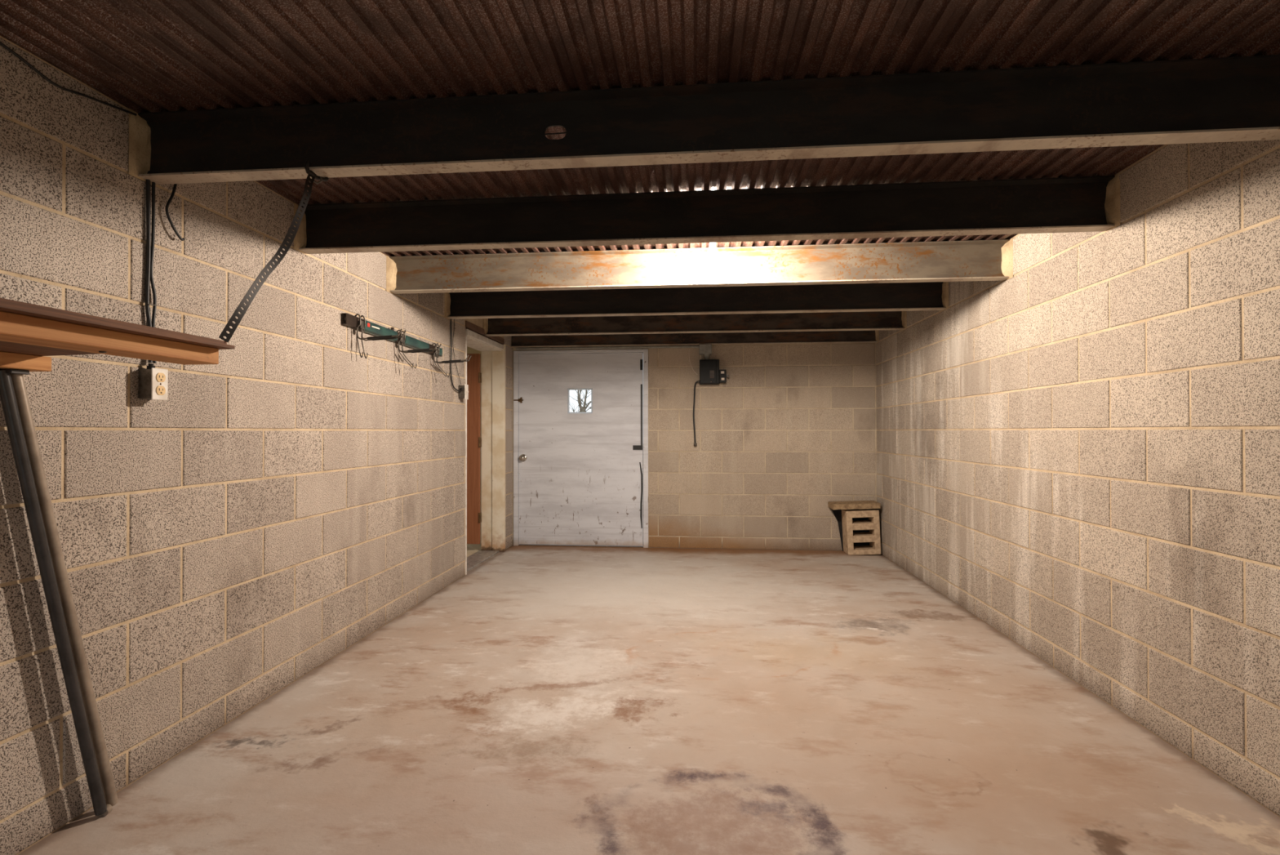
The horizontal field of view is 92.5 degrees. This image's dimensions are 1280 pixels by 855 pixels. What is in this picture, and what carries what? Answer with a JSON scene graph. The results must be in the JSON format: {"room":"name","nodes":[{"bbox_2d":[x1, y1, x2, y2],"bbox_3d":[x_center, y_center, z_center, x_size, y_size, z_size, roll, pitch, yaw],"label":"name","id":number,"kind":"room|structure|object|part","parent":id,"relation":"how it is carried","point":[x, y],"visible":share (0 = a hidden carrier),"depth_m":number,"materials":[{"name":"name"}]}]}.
{"room":"garage","nodes":[
{"label":"garage","id":0,"kind":"room"},
{"bbox_2d":[0,35,512,854],"bbox_3d":[-1.695,0.034,2.006,0.237,2.200,8.493,0,0,5],"label":"wall","id":1,"kind":"structure","parent":0,"point":[290,497],"depth_m":2.17,"materials":[{"name":"concrete"}]},
{"bbox_2d":[0,41,137,115],"bbox_3d":[-1.648,-0.979,1.510,0.012,0.051,0.901,0,0,5],"label":"wire","id":2,"kind":"object","parent":1,"relation":"attached to","point":[2,44],"visible":1,"depth_m":1.72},
{"bbox_2d":[0,297,235,371],"bbox_3d":[-1.359,-0.178,0.991,0.684,0.058,1.228,0,0,5],"label":"wall shelf","id":3,"kind":"object","parent":1,"relation":"attached to","point":[29,333],"visible":0.96,"depth_m":1.21,"materials":[{"name":"brown wood"}]},
{"bbox_3d":[-1.098,-0.173,0.911,0.089,0.038,1.116,0,0,5],"label":"rail","id":4,"kind":"part","parent":3,"relation":"part of","materials":[{"name":"brown wood"}]},
{"bbox_2d":[145,120,152,363],"bbox_3d":[-1.602,-0.608,2.002,0.020,0.795,0.015,0,0,-17],"label":"electrical cable","id":5,"kind":"object","parent":1,"relation":"attached to","point":[148,181],"visible":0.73,"depth_m":2.00,"materials":[{"name":"black rubber"}]},
{"bbox_2d":[147,182,156,363],"bbox_3d":[-1.598,-0.608,2.011,0.020,0.795,0.037,0,0,-16],"label":"electrical cable","id":6,"kind":"object","parent":1,"relation":"attached to","point":[153,229],"visible":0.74,"depth_m":2.02,"materials":[{"name":"black rubber"}]},
{"bbox_2d":[138,363,168,399],"bbox_3d":[-1.585,-0.149,1.996,0.057,0.118,0.060,0,0,5],"label":"power outlet","id":7,"kind":"object","parent":1,"relation":"attached to","point":[153,381],"visible":1,"depth_m":1.97,"materials":[{"name":"white paint"}]},
{"bbox_3d":[-1.561,-0.140,1.993,0.004,0.102,0.060,0,0,5],"label":"plate","id":8,"kind":"part","parent":7,"relation":"part of","materials":[{"name":"white paint"}]},
{"bbox_2d":[155,385,165,395],"bbox_3d":[-1.559,-0.120,1.994,0.003,0.030,0.034,0,0,5],"label":"receptacle","id":9,"kind":"object","parent":7,"relation":"attached to","point":[160,389],"depth_m":1.99,"materials":[{"name":"beige plastic"}]},
{"bbox_2d":[155,373,165,382],"bbox_3d":[-1.559,-0.162,1.994,0.003,0.030,0.034,0,0,5],"label":"receptacle","id":10,"kind":"object","parent":7,"relation":"attached to","point":[160,377],"depth_m":1.99,"materials":[{"name":"beige plastic"}]},
{"bbox_2d":[341,312,471,377],"bbox_3d":[-1.324,-0.467,3.681,0.271,0.247,1.180,0,0,5],"label":"tool rack","id":11,"kind":"object","parent":1,"relation":"attached to","point":[362,326],"visible":1,"depth_m":3.53,"materials":[{"name":"green metal"}]},
{"bbox_3d":[-1.446,-0.537,3.692,0.026,0.077,1.180,0,0,5],"label":"rail","id":12,"kind":"part","parent":11,"relation":"part of","materials":[{"name":"green metal"}]},
{"bbox_2d":[449,319,461,392],"bbox_3d":[-1.369,-0.628,4.555,0.014,0.725,0.162,0,0,10],"label":"electrical cable","id":13,"kind":"object","parent":1,"relation":"attached to","point":[451,319],"visible":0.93,"depth_m":4.48,"materials":[{"name":"black rubber"}]},
{"bbox_2d":[452,319,461,384],"bbox_3d":[-1.371,-0.658,4.588,0.009,0.664,0.149,0,0,8],"label":"wire","id":14,"kind":"object","parent":1,"relation":"attached to","point":[454,319],"visible":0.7,"depth_m":4.54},
{"bbox_2d":[458,383,468,399],"bbox_3d":[-1.339,-0.270,4.667,0.069,0.114,0.066,0,0,5],"label":"light switch","id":15,"kind":"object","parent":1,"relation":"attached to","point":[464,388],"visible":1,"depth_m":4.64,"materials":[{"name":"white paint"}]},
{"bbox_2d":[465,320,505,574],"bbox_3d":[-1.865,0.161,5.322,1.130,1.989,0.961,0,0,5],"label":"door frame","id":16,"kind":"structure","parent":1,"relation":"in","point":[485,422],"depth_m":5.71,"materials":[{"name":"beige paint"}]},
{"bbox_2d":[466,346,481,404],"bbox_3d":[-2.856,0.008,5.577,2.714,2.300,4.000,0,0,5],"label":"wall","id":17,"kind":"structure","parent":0,"point":[469,350],"depth_m":7.41,"materials":[{"name":"paint"}]},
{"bbox_2d":[0,0,1279,256],"bbox_3d":[0.104,-1.092,1.751,3.869,0.155,8.693,0,0,5],"label":"ceiling","id":18,"kind":"structure","parent":0,"point":[144,55],"depth_m":1.66,"materials":[{"name":"metal"}]},
{"bbox_2d":[164,183,184,240],"bbox_3d":[-1.591,-0.825,2.095,0.023,0.361,0.068,0,0,5],"label":"loose wire","id":19,"kind":"object","parent":18,"relation":"hanging from","point":[172,194],"visible":0.71,"depth_m":2.08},
{"bbox_2d":[511,330,877,347],"bbox_3d":[0.470,-0.887,5.838,3.465,0.203,0.058,0,0,5],"label":"steel beam","id":20,"kind":"structure","parent":18,"relation":"attached to","point":[828,336],"depth_m":5.83,"materials":[{"name":"black metal"}]},
{"bbox_2d":[484,311,905,336],"bbox_3d":[0.405,-0.892,5.109,3.465,0.203,0.068,0,0,5],"label":"steel beam","id":21,"kind":"structure","parent":18,"relation":"attached to","point":[878,320],"depth_m":5.10,"materials":[{"name":"black metal"}]},
{"bbox_2d":[446,281,946,319],"bbox_3d":[0.332,-0.897,4.299,3.465,0.203,0.068,0,0,5],"label":"steel beam","id":22,"kind":"structure","parent":18,"relation":"attached to","point":[894,296],"depth_m":4.29,"materials":[{"name":"black metal"}]},
{"bbox_2d":[389,239,1009,293],"bbox_3d":[0.258,-0.902,3.472,3.465,0.203,0.068,0,0,5],"label":"steel beam","id":23,"kind":"structure","parent":18,"relation":"attached to","point":[978,260],"depth_m":3.46,"materials":[{"name":"beige metal"}]},
{"bbox_2d":[298,175,1115,253],"bbox_3d":[0.185,-0.907,2.651,3.465,0.203,0.068,0,0,5],"label":"steel beam","id":24,"kind":"structure","parent":18,"relation":"attached to","point":[1060,204],"depth_m":2.63,"materials":[{"name":"black metal"}]},
{"bbox_2d":[137,54,1279,184],"bbox_3d":[0.113,-0.912,1.852,3.465,0.203,0.068,0,0,5],"label":"steel beam","id":25,"kind":"structure","parent":18,"relation":"attached to","point":[1226,99],"depth_m":1.83,"materials":[{"name":"black metal"}]},
{"bbox_2d":[218,160,329,342],"bbox_3d":[-1.012,-0.516,1.719,0.042,0.633,0.555,0,0,-3],"label":"strap","id":26,"kind":"object","parent":25,"relation":"hanging from","point":[310,174],"visible":0.99,"depth_m":1.70,"materials":[{"name":"metal"}]},
{"bbox_3d":[-0.259,-0.906,1.891,0.100,0.007,0.004,0,0,5],"label":"hole rod","id":27,"kind":"part","parent":25,"relation":"part of","materials":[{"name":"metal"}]},
{"bbox_2d":[706,242,718,262],"bbox_3d":[0.363,-0.917,3.066,0.096,0.184,0.096,0,0,28],"label":"light bulb","id":28,"kind":"object","parent":18,"relation":"hanging from","point":[712,254],"visible":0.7,"depth_m":3.05,"materials":[{"name":"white glass"}]},
{"bbox_2d":[17,542,1279,854],"bbox_3d":[-1.137,1.187,2.504,6.483,0.100,9.600,0,0,5],"label":"floor","id":29,"kind":"structure","parent":0,"point":[544,700],"depth_m":2.22,"materials":[{"name":"concrete"}]},
{"bbox_2d":[0,368,118,815],"bbox_3d":[-1.596,0.492,1.689,0.061,1.279,0.316,0,0,7],"label":"metal post","id":30,"kind":"object","parent":29,"relation":"on","point":[14,397],"visible":1,"depth_m":1.67,"materials":[{"name":"metal"}]},
{"bbox_3d":[-1.612,-0.142,1.569,0.060,0.012,0.045,0,0,5],"label":"plate","id":31,"kind":"part","parent":30,"relation":"part of","materials":[{"name":"metal"}]},
{"bbox_2d":[831,508,869,551],"bbox_3d":[1.979,0.948,5.721,0.393,0.408,0.016,0,0,5],"label":"leaning slab","id":32,"kind":"object","parent":29,"relation":"on","point":[837,513],"visible":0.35,"depth_m":5.72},
{"bbox_2d":[841,508,880,555],"bbox_3d":[2.022,0.948,5.611,0.307,0.410,0.190,0,0,5],"label":"concrete block","id":33,"kind":"object","parent":29,"relation":"on","point":[873,524],"visible":0.9,"depth_m":5.52,"materials":[{"name":"beige concrete"}]},
{"bbox_2d":[827,500,880,509],"bbox_3d":[1.954,0.709,5.604,0.412,0.066,0.219,0,0,5],"label":"cap slab","id":34,"kind":"object","parent":33,"relation":"on","point":[851,504],"visible":1,"depth_m":5.51,"materials":[{"name":"concrete"}]},
{"bbox_2d":[512,342,876,550],"bbox_3d":[0.484,0.057,5.973,3.476,2.200,0.201,0,0,5],"label":"wall","id":35,"kind":"structure","parent":0,"point":[790,431],"depth_m":5.81,"materials":[{"name":"concrete"}]},
{"bbox_2d":[513,348,648,547],"bbox_3d":[-0.579,0.202,5.987,1.326,1.912,0.160,0,0,5],"label":"door","id":36,"kind":"structure","parent":35,"relation":"in","point":[580,478],"depth_m":5.97,"materials":[{"name":"white paint"}]},
{"bbox_3d":[-1.150,0.298,5.991,0.071,0.071,0.066,0,0,5],"label":"knob","id":37,"kind":"part","parent":36,"relation":"part of","materials":[{"name":"silver metal"}]},
{"bbox_2d":[515,343,711,359],"bbox_3d":[-0.268,-0.712,5.905,1.903,0.144,0.079,0,0,5],"label":"pipe","id":38,"kind":"object","parent":35,"relation":"attached to","point":[704,349],"visible":0.97,"depth_m":5.88,"materials":[{"name":"metal"}]},
{"bbox_2d":[693,359,728,446],"bbox_3d":[0.672,-0.230,5.803,0.342,0.819,0.107,0,0,5],"label":"box","id":39,"kind":"object","parent":35,"relation":"attached to","point":[710,373],"visible":1,"depth_m":5.76,"materials":[{"name":"black metal"}]},
{"bbox_2d":[719,369,728,382],"bbox_3d":[0.796,-0.483,5.800,0.094,0.122,0.076,0,0,5],"label":"receptacle","id":40,"kind":"object","parent":39,"relation":"attached to","point":[722,373],"depth_m":5.76,"materials":[{"name":"black plastic"}]},
{"bbox_2d":[875,139,1279,817],"bbox_3d":[1.925,0.029,1.681,0.233,2.200,8.493,0,0,5],"label":"wall","id":41,"kind":"structure","parent":0,"point":[1078,451],"depth_m":2.37,"materials":[{"name":"concrete"}]},
{"label":"outside","id":42,"kind":"structure","parent":0,"visible":0},
{"bbox_3d":[0.895,1.442,9.951,80.000,0.280,100.000,0,0,5],"label":"ground","id":43,"kind":"structure","parent":42,"visible":0},
{"bbox_2d":[569,390,591,411],"bbox_3d":[-1.535,-0.587,16.058,2.120,3.863,1.264,0,0,5],"label":"bare tree","id":44,"kind":"object","parent":43,"relation":"on","point":[584,407],"visible":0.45,"depth_m":16.13,"materials":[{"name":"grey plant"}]}
]}

